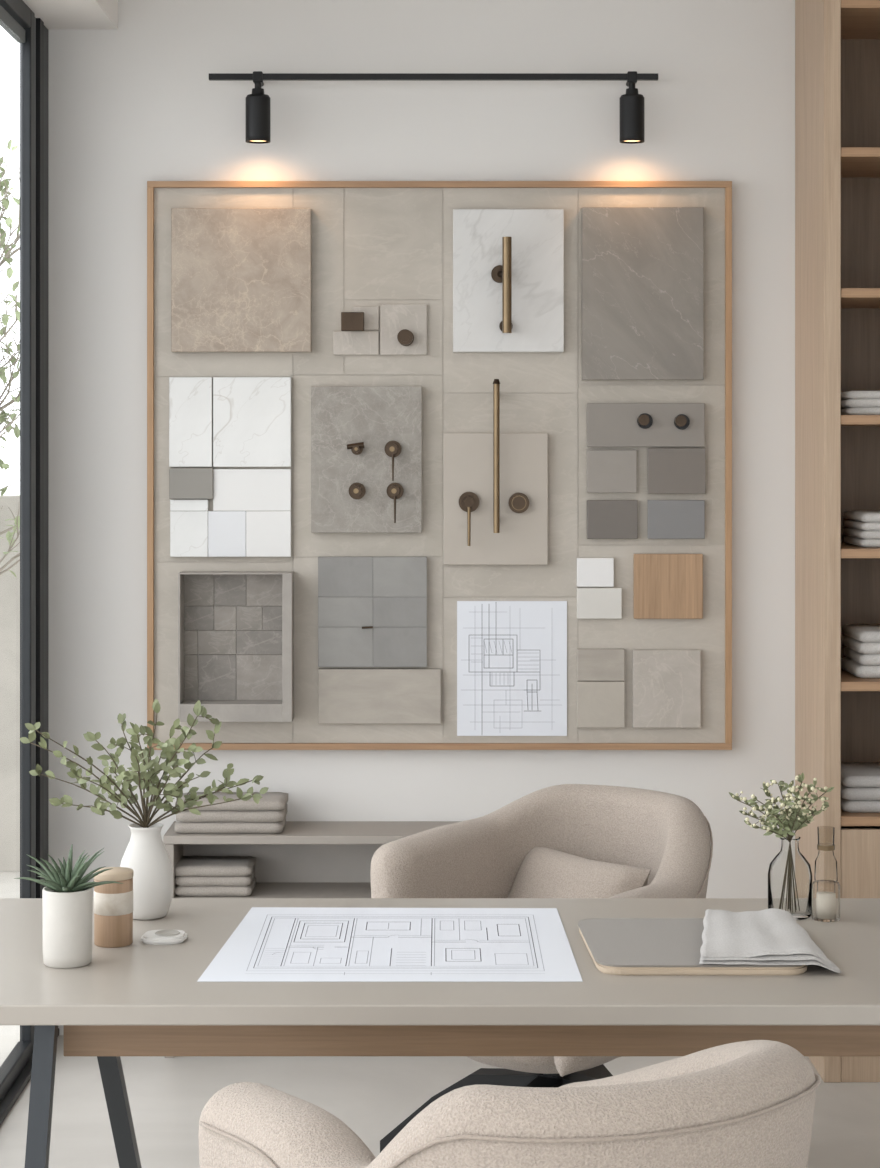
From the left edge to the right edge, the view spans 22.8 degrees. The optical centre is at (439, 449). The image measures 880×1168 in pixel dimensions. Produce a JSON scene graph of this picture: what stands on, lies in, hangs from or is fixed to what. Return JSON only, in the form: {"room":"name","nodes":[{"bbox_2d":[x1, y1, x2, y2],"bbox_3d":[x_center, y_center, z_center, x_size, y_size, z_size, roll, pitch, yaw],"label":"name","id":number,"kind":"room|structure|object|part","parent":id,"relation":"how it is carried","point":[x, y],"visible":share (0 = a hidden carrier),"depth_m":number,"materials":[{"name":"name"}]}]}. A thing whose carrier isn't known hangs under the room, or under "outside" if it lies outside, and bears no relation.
{"room":"design studio","nodes":[
{"label":"design studio","id":0,"kind":"room"},
{"bbox_2d":[0,5,24,42],"bbox_3d":[-1.090,-1.077,2.100,0.020,0.035,7.200,0,0,0],"label":"track","id":1,"kind":"object","parent":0,"point":[8,23],"depth_m":5.53,"materials":[{"name":"grey metal"}]},
{"bbox_2d":[35,17,35,897],"bbox_3d":[-1.082,0.225,5.788,0.016,2.750,0.047,0,0,0],"label":"track","id":2,"kind":"object","parent":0,"point":[35,17],"depth_m":5.81,"materials":[{"name":"black metal"}]},
{"bbox_2d":[23,0,117,28],"bbox_3d":[-1.005,-1.275,1.490,0.249,0.250,8.980,0,0,0],"label":"ceiling soffit","id":3,"kind":"structure","parent":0,"point":[55,14],"depth_m":5.79,"materials":[{"name":"white paint"}]},
{"bbox_2d":[48,0,794,1034],"bbox_3d":[0.460,0.100,6.055,3.180,3.000,0.150,0,0,0],"label":"wall","id":4,"kind":"structure","parent":0,"point":[133,104],"depth_m":5.98,"materials":[{"name":"paint"}]},
{"bbox_2d":[20,18,47,1040],"bbox_3d":[-1.097,0.225,5.900,0.066,2.750,0.160,0,0,0],"label":"window","id":5,"kind":"structure","parent":4,"relation":"in","point":[39,23],"depth_m":5.85,"materials":[{"name":"black metal"}]},
{"bbox_2d":[209,71,657,143],"bbox_3d":[-0.017,-0.920,5.905,1.204,0.188,0.148,0,0,0],"label":"track light","id":6,"kind":"object","parent":4,"relation":"attached to","point":[257,103],"visible":1,"depth_m":5.86,"materials":[{"name":"black metal"}]},
{"bbox_3d":[-0.017,-1.000,5.865,1.204,0.016,0.020,0,0,0],"label":"track rail","id":7,"kind":"part","parent":6,"relation":"part of","materials":[{"name":"black metal"}]},
{"bbox_2d":[147,181,731,749],"bbox_3d":[-0.001,0.042,5.913,1.586,1.543,0.132,0,0,0],"label":"display board","id":8,"kind":"object","parent":4,"relation":"attached to","point":[375,243],"depth_m":5.94,"materials":[{"name":"brown wood"}]},
{"bbox_3d":[-0.786,0.042,5.955,0.017,1.509,0.049,0,0,0],"label":"frame","id":9,"kind":"part","parent":8,"relation":"part of","materials":[{"name":"brown wood"}]},
{"bbox_2d":[169,377,290,556],"bbox_3d":[-0.569,0.046,5.931,0.330,0.487,0.028,0,0,0],"label":"cluster","id":10,"kind":"object","parent":8,"relation":"attached to","point":[215,421],"visible":1,"depth_m":5.92,"materials":[{"name":"stone"}]},
{"bbox_2d":[178,571,293,721],"bbox_3d":[-0.549,0.529,5.900,0.305,0.399,0.090,0,0,0],"label":"sample","id":11,"kind":"object","parent":8,"relation":"attached to","point":[222,615],"visible":0.98,"depth_m":5.94,"materials":[{"name":"tile"}]},
{"bbox_2d":[171,208,311,351],"bbox_3d":[-0.538,-0.460,5.930,0.378,0.389,0.030,0,0,0],"label":"marble slab","id":12,"kind":"object","parent":8,"relation":"attached to","point":[241,278],"visible":1,"depth_m":5.92,"materials":[{"name":"beige stone"}]},
{"bbox_3d":[-0.227,-0.012,5.885,0.048,0.020,0.018,0,0,0],"label":"lever","id":13,"kind":"part","parent":8,"relation":"part of","materials":[{"name":"brown metal"}]},
{"bbox_3d":[-0.226,0.110,5.891,0.030,0.030,0.032,0,0,0],"label":"knob","id":14,"kind":"part","parent":8,"relation":"part of","materials":[{"name":"brown metal"}]},
{"bbox_3d":[-0.226,-0.003,5.891,0.020,0.020,0.032,0,0,0],"label":"knob","id":15,"kind":"part","parent":8,"relation":"part of","materials":[{"name":"brown metal"}]},
{"bbox_3d":[-0.199,0.026,5.909,0.300,0.397,0.072,0,0,0],"label":"limestone slab with valve knobs","id":16,"kind":"part","parent":8,"relation":"part of","materials":[{"name":"grey stone"}]},
{"bbox_2d":[318,557,426,666],"bbox_3d":[-0.183,0.438,5.924,0.294,0.297,0.041,0,0,0],"label":"sample","id":17,"kind":"object","parent":8,"relation":"attached to","point":[372,611],"visible":1,"depth_m":5.92,"materials":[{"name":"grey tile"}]},
{"bbox_2d":[318,668,440,723],"bbox_3d":[-0.164,0.668,5.934,0.332,0.148,0.022,0,0,0],"label":"sample","id":18,"kind":"object","parent":8,"relation":"attached to","point":[345,695],"visible":1,"depth_m":5.92,"materials":[{"name":"beige stone"}]},
{"bbox_2d":[333,304,426,354],"bbox_3d":[-0.163,-0.327,5.911,0.254,0.138,0.068,0,0,0],"label":"sample","id":19,"kind":"object","parent":8,"relation":"attached to","point":[403,327],"visible":1,"depth_m":5.93,"materials":[{"name":"stone"}]},
{"bbox_3d":[-0.236,-0.346,5.904,0.062,0.051,0.018,0,0,0],"label":"square pull","id":20,"kind":"part","parent":19,"relation":"part of","materials":[{"name":"brown metal"}]},
{"bbox_3d":[-0.094,-0.304,5.889,0.042,0.042,0.019,0,0,0],"label":"knob","id":21,"kind":"part","parent":19,"relation":"part of","materials":[{"name":"brown metal"}]},
{"bbox_3d":[-0.129,-0.003,5.891,0.030,0.030,0.032,0,0,0],"label":"knob","id":22,"kind":"part","parent":8,"relation":"part of","materials":[{"name":"brown metal"}]},
{"bbox_3d":[-0.127,0.040,5.884,0.008,0.086,0.010,0,0,0],"label":"lever","id":23,"kind":"part","parent":8,"relation":"part of","materials":[{"name":"brown metal"}]},
{"bbox_3d":[-0.124,0.110,5.891,0.030,0.030,0.032,0,0,0],"label":"knob","id":24,"kind":"part","parent":8,"relation":"part of","materials":[{"name":"brown metal"}]},
{"bbox_3d":[-0.121,0.153,5.884,0.008,0.086,0.010,0,0,0],"label":"lever","id":25,"kind":"part","parent":8,"relation":"part of","materials":[{"name":"brown metal"}]},
{"bbox_3d":[-0.001,-0.721,5.955,1.586,0.017,0.049,0,0,0],"label":"frame","id":26,"kind":"part","parent":8,"relation":"part of","materials":[{"name":"brown wood"}]},
{"bbox_3d":[-0.001,0.805,5.955,1.586,0.017,0.049,0,0,0],"label":"frame","id":27,"kind":"part","parent":8,"relation":"part of","materials":[{"name":"brown wood"}]},
{"bbox_2d":[443,379,547,564],"bbox_3d":[0.150,0.060,5.911,0.284,0.502,0.068,0,0,0],"label":"panel","id":28,"kind":"object","parent":8,"relation":"attached to","point":[495,484],"visible":1,"depth_m":5.92,"materials":[{"name":"beige stone"}]},
{"bbox_3d":[0.078,0.201,5.888,0.010,0.116,0.010,0,0,0],"label":"lever","id":29,"kind":"part","parent":28,"relation":"part of","materials":[{"name":"gold metal"}]},
{"bbox_3d":[0.185,-0.459,5.896,0.300,0.386,0.097,0,0,0],"label":"carrara slab with pull handle","id":30,"kind":"part","parent":8,"relation":"part of","materials":[{"name":"white stone"}]},
{"bbox_2d":[457,601,566,735],"bbox_3d":[0.196,0.594,5.943,0.298,0.366,0.004,0,0,0],"label":"sketch","id":31,"kind":"object","parent":8,"relation":"attached to","point":[512,655],"visible":1,"depth_m":5.94,"materials":[{"name":"paper"}]},
{"bbox_2d":[577,558,613,586],"bbox_3d":[0.421,0.332,5.936,0.100,0.078,0.018,0,0,0],"label":"swatch","id":32,"kind":"object","parent":8,"relation":"attached to","point":[591,572],"visible":1,"depth_m":5.93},
{"bbox_2d":[577,588,621,618],"bbox_3d":[0.432,0.416,5.936,0.121,0.083,0.018,0,0,0],"label":"swatch","id":33,"kind":"object","parent":8,"relation":"attached to","point":[592,603],"visible":1,"depth_m":5.93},
{"bbox_2d":[577,681,624,727],"bbox_3d":[0.436,0.691,5.936,0.130,0.125,0.018,0,0,0],"label":"swatch","id":34,"kind":"object","parent":8,"relation":"attached to","point":[600,704],"visible":1,"depth_m":5.93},
{"bbox_2d":[577,649,624,680],"bbox_3d":[0.436,0.583,5.936,0.130,0.086,0.018,0,0,0],"label":"swatch","id":35,"kind":"object","parent":8,"relation":"attached to","point":[592,664],"visible":1,"depth_m":5.93,"materials":[{"name":"beige stone"}]},
{"bbox_2d":[587,450,636,492],"bbox_3d":[0.466,0.058,5.935,0.135,0.116,0.020,0,0,0],"label":"swatch","id":36,"kind":"object","parent":8,"relation":"attached to","point":[608,471],"visible":1,"depth_m":5.92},
{"bbox_2d":[587,500,637,538],"bbox_3d":[0.467,0.188,5.935,0.138,0.105,0.020,0,0,0],"label":"swatch","id":37,"kind":"object","parent":8,"relation":"attached to","point":[606,519],"visible":1,"depth_m":5.92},
{"bbox_2d":[581,207,703,379],"bbox_3d":[0.549,-0.423,5.930,0.329,0.467,0.030,0,0,0],"label":"marble slab","id":38,"kind":"object","parent":8,"relation":"attached to","point":[642,268],"visible":1,"depth_m":5.92,"materials":[{"name":"grey stone"}]},
{"bbox_2d":[587,403,704,446],"bbox_3d":[0.558,-0.068,5.919,0.319,0.119,0.052,0,0,0],"label":"panel","id":39,"kind":"object","parent":8,"relation":"attached to","point":[608,424],"visible":1,"depth_m":5.92,"materials":[{"name":"stone"}]},
{"bbox_3d":[0.550,-0.081,5.905,0.030,0.030,0.024,0,0,0],"label":"knob","id":40,"kind":"part","parent":39,"relation":"part of","materials":[{"name":"brown metal"}]},
{"bbox_3d":[0.555,-0.079,5.920,0.042,0.042,0.006,0,0,0],"label":"knob","id":41,"kind":"part","parent":39,"relation":"part of","materials":[{"name":"black metal"}]},
{"bbox_3d":[0.649,-0.078,5.905,0.030,0.030,0.024,0,0,0],"label":"knob","id":42,"kind":"part","parent":39,"relation":"part of","materials":[{"name":"brown metal"}]},
{"bbox_3d":[0.655,-0.076,5.920,0.042,0.042,0.006,0,0,0],"label":"knob","id":43,"kind":"part","parent":39,"relation":"part of","materials":[{"name":"black metal"}]},
{"bbox_2d":[633,649,700,727],"bbox_3d":[0.615,0.647,5.935,0.184,0.211,0.020,0,0,0],"label":"swatch","id":44,"kind":"object","parent":8,"relation":"attached to","point":[666,682],"visible":1,"depth_m":5.92,"materials":[{"name":"beige stone"}]},
{"bbox_2d":[633,554,702,618],"bbox_3d":[0.619,0.370,5.933,0.186,0.175,0.024,0,0,0],"label":"sample","id":45,"kind":"object","parent":8,"relation":"attached to","point":[665,586],"visible":1,"depth_m":5.92,"materials":[{"name":"brown wood"}]},
{"bbox_2d":[647,500,704,538],"bbox_3d":[0.641,0.188,5.935,0.154,0.105,0.020,0,0,0],"label":"swatch","id":46,"kind":"object","parent":8,"relation":"attached to","point":[666,519],"visible":1,"depth_m":5.92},
{"bbox_2d":[647,448,705,493],"bbox_3d":[0.642,0.057,5.935,0.156,0.124,0.020,0,0,0],"label":"swatch","id":47,"kind":"object","parent":8,"relation":"attached to","point":[669,470],"visible":1,"depth_m":5.92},
{"bbox_3d":[0.783,0.042,5.955,0.017,1.509,0.049,0,0,0],"label":"frame","id":48,"kind":"part","parent":8,"relation":"part of","materials":[{"name":"brown wood"}]},
{"bbox_2d":[0,1035,879,1167],"bbox_3d":[0.460,1.650,1.565,3.180,0.100,9.130,0,0,0],"label":"floor","id":49,"kind":"structure","parent":0,"point":[372,1095],"depth_m":5.39,"materials":[{"name":"concrete"}]},
{"bbox_2d":[0,1041,30,1102],"bbox_3d":[-1.082,1.570,2.100,0.036,0.060,7.200,0,0,0],"label":"rail","id":50,"kind":"object","parent":49,"relation":"on","point":[20,1055],"visible":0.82,"depth_m":5.51,"materials":[{"name":"black metal"}]},
{"bbox_2d":[21,10,34,1054],"bbox_3d":[-1.079,0.225,5.728,0.026,2.750,0.055,0,0,0],"label":"stile","id":51,"kind":"object","parent":49,"relation":"on","point":[27,48],"visible":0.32,"depth_m":5.70,"materials":[{"name":"black metal"}]},
{"bbox_2d":[0,1028,58,1124],"bbox_3d":[-1.055,1.590,2.240,0.030,0.020,7.480,0,0,0],"label":"track","id":52,"kind":"object","parent":49,"relation":"on","point":[24,1077],"visible":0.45,"depth_m":5.40,"materials":[{"name":"black metal"}]},
{"bbox_2d":[163,821,460,1057],"bbox_3d":[-0.279,1.308,5.864,0.899,0.585,0.229,0,0,0],"label":"console shelf","id":53,"kind":"object","parent":49,"relation":"on","point":[308,859],"visible":0.21,"depth_m":5.94,"materials":[{"name":"beige wood"}]},
{"bbox_2d":[175,856,255,895],"bbox_3d":[-0.604,1.140,5.850,0.210,0.079,0.162,0,0,0],"label":"folded linens","id":54,"kind":"object","parent":53,"relation":"on","point":[195,875],"visible":0.99,"depth_m":5.78,"materials":[{"name":"beige fabric"}]},
{"bbox_2d":[174,792,287,833],"bbox_3d":[-0.556,0.971,5.848,0.290,0.088,0.159,0,0,0],"label":"folded linens","id":55,"kind":"object","parent":53,"relation":"on","point":[268,816],"visible":0.86,"depth_m":5.77,"materials":[{"name":"beige fabric"}]},
{"bbox_3d":[-0.279,1.190,5.867,0.843,0.020,0.223,0,0,0],"label":"shelf","id":56,"kind":"part","parent":53,"relation":"part of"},
{"bbox_2d":[0,898,879,1167],"bbox_3d":[0.220,1.225,3.746,2.280,0.750,0.806,0,0,0],"label":"desk","id":57,"kind":"object","parent":49,"relation":"on","point":[139,998],"visible":0.76,"depth_m":3.50,"materials":[{"name":"laminate"}]},
{"bbox_3d":[-0.638,1.241,3.415,0.040,0.718,0.157,0,0,17],"label":"leg","id":58,"kind":"part","parent":57,"relation":"part of","materials":[{"name":"metal"}]},
{"bbox_2d":[42,887,92,968],"bbox_3d":[-0.617,0.787,3.620,0.082,0.125,0.082,0,0,0],"label":"pot","id":59,"kind":"object","parent":57,"relation":"on","point":[66,914],"depth_m":3.59,"materials":[{"name":"ceramic"}]},
{"bbox_2d":[14,844,123,968],"bbox_3d":[-0.621,0.755,3.622,0.145,0.190,0.153,0,0,-42],"label":"aloe","id":60,"kind":"object","parent":57,"relation":"on","point":[67,898],"visible":1,"depth_m":3.59,"materials":[{"name":"ceramic"}]},
{"bbox_2d":[94,867,133,947],"bbox_3d":[-0.562,0.787,3.765,0.068,0.126,0.068,0,0,0],"label":"wooden canister","id":61,"kind":"object","parent":57,"relation":"on","point":[113,902],"visible":0.9,"depth_m":3.74,"materials":[{"name":"brown wood"}]},
{"bbox_3d":[-0.562,0.730,3.765,0.068,0.012,0.068,0,0,0],"label":"lid","id":62,"kind":"part","parent":61,"relation":"part of","materials":[{"name":"brown wood"}]},
{"bbox_3d":[-0.545,1.241,3.830,0.034,0.718,0.577,0,0,3],"label":"leg","id":63,"kind":"part","parent":57,"relation":"part of","materials":[{"name":"metal"}]},
{"bbox_2d":[20,699,268,919],"bbox_3d":[-0.540,0.651,3.982,0.463,0.397,0.239,0,0,0],"label":"vase","id":64,"kind":"object","parent":57,"relation":"on","point":[146,853],"visible":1,"depth_m":3.97,"materials":[{"name":"green plant"}]},
{"bbox_2d":[141,930,186,944],"bbox_3d":[-0.478,0.843,3.790,0.077,0.014,0.070,0,0,0],"label":"dish","id":65,"kind":"object","parent":57,"relation":"on","point":[156,937],"visible":1,"depth_m":3.77,"materials":[{"name":"white ceramic"}]},
{"bbox_2d":[197,907,582,981],"bbox_3d":[-0.080,0.849,3.777,0.616,0.001,0.565,0,0,0],"label":"floor plan","id":66,"kind":"object","parent":57,"relation":"on","point":[270,944],"depth_m":3.74,"materials":[{"name":"paper"}]},
{"bbox_2d":[578,908,841,974],"bbox_3d":[0.447,0.830,3.712,0.408,0.040,0.362,0,0,0],"label":"tray","id":67,"kind":"object","parent":57,"relation":"on","point":[770,941],"visible":1,"depth_m":3.64,"materials":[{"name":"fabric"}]},
{"bbox_2d":[729,773,833,919],"bbox_3d":[0.624,0.720,3.978,0.196,0.260,0.121,0,0,0],"label":"vase","id":68,"kind":"object","parent":57,"relation":"on","point":[791,818],"visible":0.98,"depth_m":3.98,"materials":[{"name":"green plant"}]},
{"bbox_2d":[812,826,839,921],"bbox_3d":[0.699,0.767,3.960,0.051,0.166,0.051,0,0,0],"label":"glass bottle","id":69,"kind":"object","parent":57,"relation":"on","point":[825,901],"visible":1,"depth_m":3.95,"materials":[{"name":"glass"}]},
{"bbox_2d":[198,1040,819,1167],"bbox_3d":[0.102,1.155,2.757,0.762,0.887,0.757,0,0,-17],"label":"armchair","id":70,"kind":"object","parent":49,"relation":"on","point":[751,1103],"visible":1,"depth_m":2.46,"materials":[{"name":"fabric"}]},
{"bbox_2d":[370,784,712,1152],"bbox_3d":[0.249,1.188,4.750,0.750,0.822,0.732,0,0,-23],"label":"armchair","id":71,"kind":"object","parent":49,"relation":"on","point":[564,840],"visible":0.43,"depth_m":4.86,"materials":[{"name":"fabric"}]},
{"bbox_2d":[467,1056,621,1073],"bbox_3d":[0.234,1.234,4.757,0.508,0.160,0.563,0,0,38],"label":"chair base","id":72,"kind":"object","parent":71,"relation":"on","point":[531,1064],"depth_m":4.47,"materials":[{"name":"fabric"}]},
{"bbox_2d":[507,847,650,897],"bbox_3d":[0.283,1.028,4.867,0.193,0.240,0.388,0,0,-38],"label":"lumbar pillow","id":73,"kind":"object","parent":71,"relation":"on","point":[532,872],"depth_m":4.86,"materials":[{"name":"fabric"}]},
{"bbox_2d":[795,0,879,1082],"bbox_3d":[1.460,0.101,5.755,0.978,2.999,0.450,0,0,0],"label":"tall cabinet","id":74,"kind":"object","parent":49,"relation":"on","point":[837,42],"visible":0.88,"depth_m":5.73,"materials":[{"name":"brown wood"}]},
{"bbox_3d":[0.992,0.101,5.755,0.043,2.999,0.450,0,0,0],"label":"panel","id":75,"kind":"part","parent":74,"relation":"part of","materials":[{"name":"brown wood"}]},
{"bbox_2d":[841,762,879,812],"bbox_3d":[1.161,0.880,5.715,0.260,0.094,0.272,0,0,0],"label":"folded towels","id":76,"kind":"object","parent":74,"relation":"on","point":[860,781],"visible":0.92,"depth_m":5.59,"materials":[{"name":"fabric"}]},
{"bbox_2d":[841,624,879,677],"bbox_3d":[1.178,0.526,5.724,0.217,0.122,0.251,0,0,0],"label":"folded towels","id":77,"kind":"object","parent":74,"relation":"on","point":[862,641],"visible":0.99,"depth_m":5.62,"materials":[{"name":"white fabric"}]},
{"bbox_2d":[841,391,879,414],"bbox_3d":[1.152,-0.120,5.726,0.224,0.063,0.254,0,0,0],"label":"folded towels","id":78,"kind":"object","parent":74,"relation":"on","point":[852,402],"visible":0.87,"depth_m":5.60,"materials":[{"name":"white fabric"}]},
{"bbox_3d":[1.481,0.940,5.747,0.934,0.024,0.426,0,0,0],"label":"shelf","id":79,"kind":"part","parent":74,"relation":"part of","materials":[{"name":"brown wood"}]},
{"bbox_3d":[1.481,0.599,5.747,0.934,0.024,0.426,0,0,0],"label":"shelf","id":80,"kind":"part","parent":74,"relation":"part of","materials":[{"name":"brown wood"}]},
{"bbox_3d":[1.481,0.262,5.747,0.934,0.024,0.426,0,0,0],"label":"shelf","id":81,"kind":"part","parent":74,"relation":"part of","materials":[{"name":"brown wood"}]},
{"bbox_3d":[1.481,-0.076,5.747,0.934,0.024,0.426,0,0,0],"label":"shelf","id":82,"kind":"part","parent":74,"relation":"part of","materials":[{"name":"brown wood"}]},
{"bbox_3d":[1.481,-0.398,5.747,0.934,0.024,0.426,0,0,0],"label":"shelf","id":83,"kind":"part","parent":74,"relation":"part of","materials":[{"name":"brown wood"}]},
{"bbox_3d":[1.481,-0.754,5.747,0.934,0.024,0.426,0,0,0],"label":"shelf","id":84,"kind":"part","parent":74,"relation":"part of","materials":[{"name":"brown wood"}]},
{"bbox_3d":[1.481,-1.131,5.747,0.934,0.024,0.426,0,0,0],"label":"shelf","id":85,"kind":"part","parent":74,"relation":"part of","materials":[{"name":"brown wood"}]},
{"bbox_3d":[1.482,1.280,5.544,0.935,0.639,0.022,0,0,0],"label":"plinth door","id":86,"kind":"part","parent":74,"relation":"part of","materials":[{"name":"brown wood"}]},
{"bbox_3d":[1.481,0.101,5.970,0.935,2.999,0.019,0,0,0],"label":"panel","id":87,"kind":"part","parent":74,"relation":"part of","materials":[{"name":"brown wood"}]},
{"bbox_2d":[843,511,879,546],"bbox_3d":[1.185,0.206,5.726,0.214,0.088,0.254,0,0,0],"label":"folded towels","id":88,"kind":"object","parent":74,"relation":"on","point":[864,530],"visible":1,"depth_m":5.61,"materials":[{"name":"white fabric"}]},
{"bbox_3d":[0.460,-1.450,1.565,3.180,0.100,9.130,0,0,0],"label":"ceiling","id":89,"kind":"structure","parent":0,"visible":0},
{"bbox_2d":[0,0,30,27],"bbox_3d":[-1.083,-1.125,2.100,0.034,0.050,7.200,0,0,0],"label":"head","id":90,"kind":"object","parent":89,"relation":"attached to","point":[17,9],"visible":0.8,"depth_m":5.56},
{"bbox_3d":[-1.083,-1.125,2.100,0.034,0.050,7.200,0,0,0],"label":"rail","id":91,"kind":"part","parent":90,"relation":"part of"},
{"label":"outside","id":92,"kind":"structure","parent":0,"visible":0},
{"bbox_2d":[0,872,19,1065],"bbox_3d":[-6.570,1.690,5.500,10.860,0.100,17.000,0,0,0],"label":"paving","id":93,"kind":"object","parent":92,"point":[9,886],"visible":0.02,"depth_m":6.22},
{"bbox_2d":[0,495,19,871],"bbox_3d":[-3.225,0.909,8.625,3.550,1.459,0.250,0,0,0],"label":"wall","id":94,"kind":"structure","parent":93,"relation":"on","point":[9,584],"depth_m":8.50,"materials":[{"name":"paint"}]},
{"bbox_2d":[0,138,19,576],"bbox_3d":[-2.069,0.249,7.246,1.673,2.755,2.095,0,0,13],"label":"tree","id":95,"kind":"object","parent":93,"relation":"on","point":[5,202],"visible":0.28,"depth_m":7.57,"materials":[{"name":"green plant"}]}
]}

